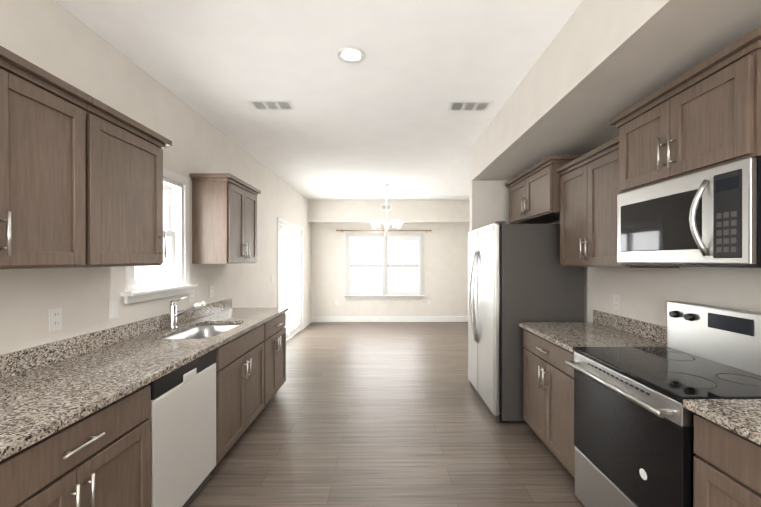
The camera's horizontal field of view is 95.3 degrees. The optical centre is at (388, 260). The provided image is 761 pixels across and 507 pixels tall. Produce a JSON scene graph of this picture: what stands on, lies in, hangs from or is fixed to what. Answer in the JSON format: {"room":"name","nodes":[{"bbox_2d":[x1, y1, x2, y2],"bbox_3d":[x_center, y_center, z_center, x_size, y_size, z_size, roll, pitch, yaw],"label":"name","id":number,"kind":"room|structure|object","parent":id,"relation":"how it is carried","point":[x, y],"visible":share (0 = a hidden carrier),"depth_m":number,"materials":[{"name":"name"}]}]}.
{"room":"kitchen","nodes":[
{"label":"kitchen","id":0,"kind":"room"},
{"bbox_2d":[0,0,310,354],"bbox_3d":[-1.792,0.045,2.830,0.120,2.770,10.590,0,0,-1],"label":"wall","id":1,"kind":"structure","parent":0,"point":[55,38],"depth_m":2.23,"materials":[{"name":"paint"}]},
{"bbox_2d":[0,45,91,268],"bbox_3d":[-1.531,-0.362,1.205,0.360,0.788,0.791,0,0,-1],"label":"upper cabinet","id":2,"kind":"object","parent":1,"relation":"attached to","point":[42,168],"visible":1,"depth_m":1.39,"materials":[{"name":"brown wood"}]},
{"bbox_2d":[49,307,61,331],"bbox_3d":[-1.714,0.303,1.786,0.008,0.115,0.070,0,0,-1],"label":"electrical outlet","id":3,"kind":"object","parent":1,"relation":"attached to","point":[55,319],"visible":1,"depth_m":1.78,"materials":[{"name":"white plastic"}]},
{"bbox_2d":[109,299,117,318],"bbox_3d":[-1.718,0.303,2.166,0.009,0.115,0.070,0,0,-1],"label":"electrical outlet","id":4,"kind":"object","parent":1,"relation":"attached to","point":[113,308],"visible":1,"depth_m":2.16,"materials":[{"name":"white plastic"}]},
{"bbox_2d":[83,97,171,266],"bbox_3d":[-1.539,-0.363,1.902,0.360,0.788,0.595,0,0,-1],"label":"upper cabinet","id":5,"kind":"object","parent":1,"relation":"attached to","point":[123,190],"visible":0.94,"depth_m":1.82,"materials":[{"name":"brown wood"}]},
{"bbox_2d":[121,168,197,303],"bbox_3d":[-1.752,-0.211,2.625,0.195,0.988,0.790,0,0,-1],"label":"kitchen window","id":6,"kind":"structure","parent":1,"relation":"in","point":[173,210],"depth_m":2.86,"materials":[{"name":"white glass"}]},
{"bbox_2d":[189,289,193,302],"bbox_3d":[-1.730,0.311,3.046,0.008,0.115,0.070,0,0,-1],"label":"electrical outlet","id":7,"kind":"object","parent":1,"relation":"attached to","point":[191,296],"visible":0.96,"depth_m":3.04,"materials":[{"name":"white plastic"}]},
{"bbox_2d":[210,286,213,297],"bbox_3d":[-1.734,0.306,3.396,0.008,0.115,0.070,0,0,-1],"label":"electrical outlet","id":8,"kind":"object","parent":1,"relation":"attached to","point":[211,291],"visible":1,"depth_m":3.39,"materials":[{"name":"white plastic"}]},
{"bbox_2d":[190,173,260,263],"bbox_3d":[-1.557,-0.365,3.397,0.360,0.788,0.764,0,0,-1],"label":"upper cabinet","id":9,"kind":"object","parent":1,"relation":"attached to","point":[224,218],"visible":1,"depth_m":3.06,"materials":[{"name":"brown wood"}]},
{"bbox_2d":[279,223,300,341],"bbox_3d":[-1.837,0.405,6.325,0.115,2.040,1.580,0,0,-1],"label":"glass door","id":10,"kind":"structure","parent":1,"relation":"in","point":[296,329],"depth_m":6.34,"materials":[{"name":"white glass"}]},
{"bbox_2d":[277,217,303,329],"bbox_3d":[-1.766,0.370,6.326,0.018,2.110,1.720,0,0,-1],"label":"door frame","id":11,"kind":"structure","parent":1,"relation":"attached to","point":[283,221],"depth_m":6.32,"materials":[{"name":"white wood"}]},
{"bbox_2d":[304,317,311,327],"bbox_3d":[-1.782,1.358,7.578,0.016,0.130,0.780,0,0,-1],"label":"baseboard","id":12,"kind":"structure","parent":1,"relation":"attached to","point":[307,322],"depth_m":7.56,"materials":[{"name":"white wood"}]},
{"bbox_2d":[55,0,582,199],"bbox_3d":[0.333,-1.390,2.854,4.370,0.100,10.590,0,0,-1],"label":"ceiling","id":13,"kind":"structure","parent":0,"point":[374,121],"depth_m":2.46,"materials":[{"name":"paint"}]},
{"bbox_2d":[247,100,295,109],"bbox_3d":[-1.004,-1.333,2.983,0.360,0.014,0.190,0,0,-1],"label":"ceiling vent","id":14,"kind":"object","parent":13,"relation":"in","point":[271,104],"visible":1,"depth_m":2.96,"materials":[{"name":"grey metal"}]},
{"bbox_2d":[337,47,364,63],"bbox_3d":[-0.245,-1.335,2.262,0.184,0.007,0.184,0,0,-1],"label":"recessed light","id":15,"kind":"object","parent":13,"relation":"in","point":[351,56],"visible":1,"depth_m":2.26,"materials":[{"name":"white plastic"}]},
{"bbox_2d":[370,184,403,238],"bbox_3d":[-0.042,-0.869,6.197,0.631,0.950,0.611,0,0,-1],"label":"chandelier","id":16,"kind":"object","parent":13,"relation":"hanging from","point":[386,224],"visible":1,"depth_m":6.17,"materials":[{"name":"silver metal"}]},
{"bbox_2d":[308,199,469,223],"bbox_3d":[0.272,-1.103,7.854,4.130,0.490,0.350,0,0,-1],"label":"soffit beam","id":17,"kind":"structure","parent":13,"relation":"attached to","point":[404,211],"depth_m":7.68,"materials":[{"name":"paint"}]},
{"bbox_2d":[381,204,391,209],"bbox_3d":[-0.061,-1.177,7.668,0.240,0.140,0.014,0,0,-1],"label":"air vent","id":18,"kind":"object","parent":17,"relation":"attached to","point":[383,206],"visible":0.98,"depth_m":7.67,"materials":[{"name":"grey"}]},
{"bbox_2d":[447,101,492,110],"bbox_3d":[0.696,-1.333,3.003,0.360,0.014,0.190,0,0,-1],"label":"ceiling vent","id":19,"kind":"object","parent":13,"relation":"in","point":[469,105],"visible":1,"depth_m":2.98,"materials":[{"name":"grey metal"}]},
{"bbox_2d":[472,0,760,180],"bbox_3d":[1.387,-1.135,0.877,0.750,0.405,6.370,0,0,-1],"label":"soffit beam","id":20,"kind":"structure","parent":13,"relation":"attached to","point":[598,65],"depth_m":1.85,"materials":[{"name":"paint"}]},
{"bbox_2d":[190,322,583,506],"bbox_3d":[0.333,1.480,2.858,4.370,0.100,10.590,0,0,-1],"label":"floor","id":21,"kind":"structure","parent":0,"point":[374,414],"depth_m":2.79,"materials":[{"name":"brown wood"}]},
{"bbox_2d":[0,384,150,506],"bbox_3d":[-1.383,0.993,1.210,0.656,0.878,0.793,0,0,-1],"label":"base cabinet","id":22,"kind":"object","parent":21,"relation":"on","point":[101,457],"visible":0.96,"depth_m":1.27,"materials":[{"name":"brown wood"}]},
{"bbox_2d":[148,349,215,506],"bbox_3d":[-1.385,0.992,1.921,0.572,0.878,0.616,0,0,-1],"label":"dishwasher","id":23,"kind":"object","parent":21,"relation":"on","point":[182,417],"visible":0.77,"depth_m":1.86,"materials":[{"name":"white metal"}]},
{"bbox_2d":[211,324,263,471],"bbox_3d":[-1.401,0.991,2.673,0.655,0.878,0.873,0,0,-1],"label":"base cabinet","id":24,"kind":"object","parent":21,"relation":"on","point":[239,362],"visible":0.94,"depth_m":2.56,"materials":[{"name":"brown wood"}]},
{"bbox_2d":[0,298,288,460],"bbox_3d":[-1.400,0.484,1.918,0.638,0.135,3.795,0,0,-1],"label":"countertop","id":25,"kind":"structure","parent":24,"relation":"on","point":[47,389],"depth_m":1.66,"materials":[{"name":"stone"}]},
{"bbox_2d":[168,296,205,328],"bbox_3d":[-1.544,0.396,2.659,0.282,0.246,0.060,0,0,-1],"label":"faucet","id":26,"kind":"object","parent":25,"relation":"on","point":[173,314],"visible":1,"depth_m":2.64,"materials":[{"name":"silver metal"}]},
{"bbox_2d":[163,324,238,338],"bbox_3d":[-1.400,0.658,2.641,0.422,0.215,0.728,0,0,-1],"label":"sink basin","id":27,"kind":"object","parent":25,"relation":"in","point":[203,331],"visible":0.04,"depth_m":2.94,"materials":[{"name":"silver metal"}]},
{"bbox_2d":[257,312,285,415],"bbox_3d":[-1.410,0.990,3.452,0.656,0.878,0.678,0,0,-1],"label":"base cabinet","id":28,"kind":"object","parent":21,"relation":"on","point":[274,341],"visible":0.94,"depth_m":3.40,"materials":[{"name":"brown wood"}]},
{"bbox_2d":[468,221,583,423],"bbox_3d":[1.268,0.543,3.503,0.862,1.772,0.960,0,0,-1],"label":"refrigerator","id":29,"kind":"object","parent":21,"relation":"on","point":[517,273],"visible":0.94,"depth_m":3.02,"materials":[{"name":"silver metal"}]},
{"bbox_2d":[523,329,574,478],"bbox_3d":[1.412,0.991,2.488,0.656,0.878,0.814,0,0,-1],"label":"base cabinet","id":30,"kind":"object","parent":21,"relation":"on","point":[548,394],"visible":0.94,"depth_m":2.42,"materials":[{"name":"brown wood"}]},
{"bbox_2d":[519,310,666,352],"bbox_3d":[1.416,0.483,2.497,0.648,0.135,0.836,0,0,-1],"label":"countertop","id":31,"kind":"structure","parent":30,"relation":"on","point":[603,329],"depth_m":2.41,"materials":[{"name":"stone"}]},
{"bbox_2d":[565,301,760,506],"bbox_3d":[1.388,0.836,1.695,0.697,1.190,0.762,0,0,-1],"label":"range","id":32,"kind":"object","parent":21,"relation":"on","point":[634,431],"visible":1,"depth_m":1.65,"materials":[{"name":"black glass"}]},
{"bbox_2d":[693,414,760,506],"bbox_3d":[1.432,0.994,0.852,0.656,0.878,0.914,0,0,-1],"label":"base cabinet","id":33,"kind":"object","parent":21,"relation":"on","point":[726,467],"visible":0.92,"depth_m":1.18,"materials":[{"name":"brown wood"}]},
{"bbox_2d":[683,399,760,444],"bbox_3d":[1.436,0.485,0.853,0.648,0.135,0.916,0,0,-1],"label":"countertop","id":34,"kind":"structure","parent":33,"relation":"on","point":[741,417],"depth_m":1.20,"materials":[{"name":"stone"}]},
{"bbox_2d":[311,223,469,316],"bbox_3d":[0.329,0.037,8.091,4.250,2.770,0.120,0,0,-1],"label":"wall","id":35,"kind":"structure","parent":0,"point":[445,269],"depth_m":8.03,"materials":[{"name":"paint"}]},
{"bbox_2d":[336,230,431,232],"bbox_3d":[-0.114,-0.679,7.976,2.200,0.062,0.096,0,0,-1],"label":"curtain rod","id":36,"kind":"object","parent":35,"relation":"attached to","point":[384,230],"visible":0.98,"depth_m":7.94,"materials":[{"name":"brown metal"}]},
{"bbox_2d":[344,233,424,299],"bbox_3d":[-0.100,0.140,8.051,1.850,1.545,0.190,0,0,-1],"label":"window","id":37,"kind":"structure","parent":35,"relation":"in","point":[382,266],"depth_m":8.01,"materials":[{"name":"white wood"}]},
{"bbox_2d":[350,238,418,292],"bbox_3d":[-0.100,0.115,8.053,1.580,1.285,0.046,0,0,-1],"label":"window blinds","id":38,"kind":"object","parent":37,"relation":"attached to","point":[402,265],"visible":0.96,"depth_m":8.05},
{"bbox_2d":[312,316,467,321],"bbox_3d":[0.270,1.357,8.024,4.130,0.130,0.016,0,0,-1],"label":"baseboard","id":39,"kind":"structure","parent":35,"relation":"attached to","point":[321,318],"depth_m":8.01,"materials":[{"name":"white wood"}]},
{"bbox_2d":[470,147,509,230],"bbox_3d":[1.347,0.043,4.123,0.750,2.770,0.120,0,0,-1],"label":"wall","id":40,"kind":"structure","parent":0,"point":[489,202],"depth_m":4.06,"materials":[{"name":"paint"}]},
{"bbox_2d":[548,221,760,326],"bbox_3d":[1.821,0.048,0.884,0.120,2.770,6.610,0,0,-1],"label":"wall","id":41,"kind":"structure","parent":0,"point":[646,294],"depth_m":2.21,"materials":[{"name":"paint"}]},
{"bbox_2d":[505,155,581,223],"bbox_3d":[1.514,-0.632,3.371,0.430,0.463,1.070,0,0,-1],"label":"upper cabinet","id":42,"kind":"object","parent":41,"relation":"attached to","point":[534,194],"visible":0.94,"depth_m":3.16,"materials":[{"name":"brown wood"}]},
{"bbox_2d":[613,294,619,310],"bbox_3d":[1.735,0.320,2.648,0.008,0.115,0.070,0,0,-1],"label":"electrical outlet","id":43,"kind":"object","parent":41,"relation":"attached to","point":[616,302],"visible":1,"depth_m":2.64,"materials":[{"name":"white plastic"}]},
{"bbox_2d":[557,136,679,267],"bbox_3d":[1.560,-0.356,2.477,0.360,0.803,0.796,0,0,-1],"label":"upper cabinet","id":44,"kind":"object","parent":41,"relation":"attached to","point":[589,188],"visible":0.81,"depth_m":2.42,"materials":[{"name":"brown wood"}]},
{"bbox_2d":[609,27,760,192],"bbox_3d":[1.542,-0.627,1.694,0.415,0.459,0.844,0,0,-1],"label":"upper cabinet","id":45,"kind":"object","parent":41,"relation":"attached to","point":[704,115],"visible":1,"depth_m":1.55,"materials":[{"name":"brown wood"}]},
{"bbox_2d":[617,157,760,267],"bbox_3d":[1.527,-0.182,1.695,0.444,0.423,0.756,0,0,-1],"label":"microwave","id":46,"kind":"object","parent":45,"relation":"attached to","point":[710,217],"visible":1,"depth_m":1.52,"materials":[{"name":"silver metal"}]},
{"label":"outside","id":47,"kind":"structure","parent":0,"visible":0},
{"bbox_2d":[135,191,295,316],"bbox_3d":[-0.106,-0.178,8.491,5.650,3.600,15.290,0,0,-1],"label":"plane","id":48,"kind":"object","parent":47,"point":[162,273],"depth_m":8.70,"materials":[{"name":"white"}]},
{"bbox_2d":[285,317,295,328],"bbox_3d":[-0.234,1.452,8.376,11.130,0.001,23.000,0,0,-1],"label":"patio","id":49,"kind":"structure","parent":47,"point":[292,321],"depth_m":8.12,"materials":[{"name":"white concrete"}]}
]}

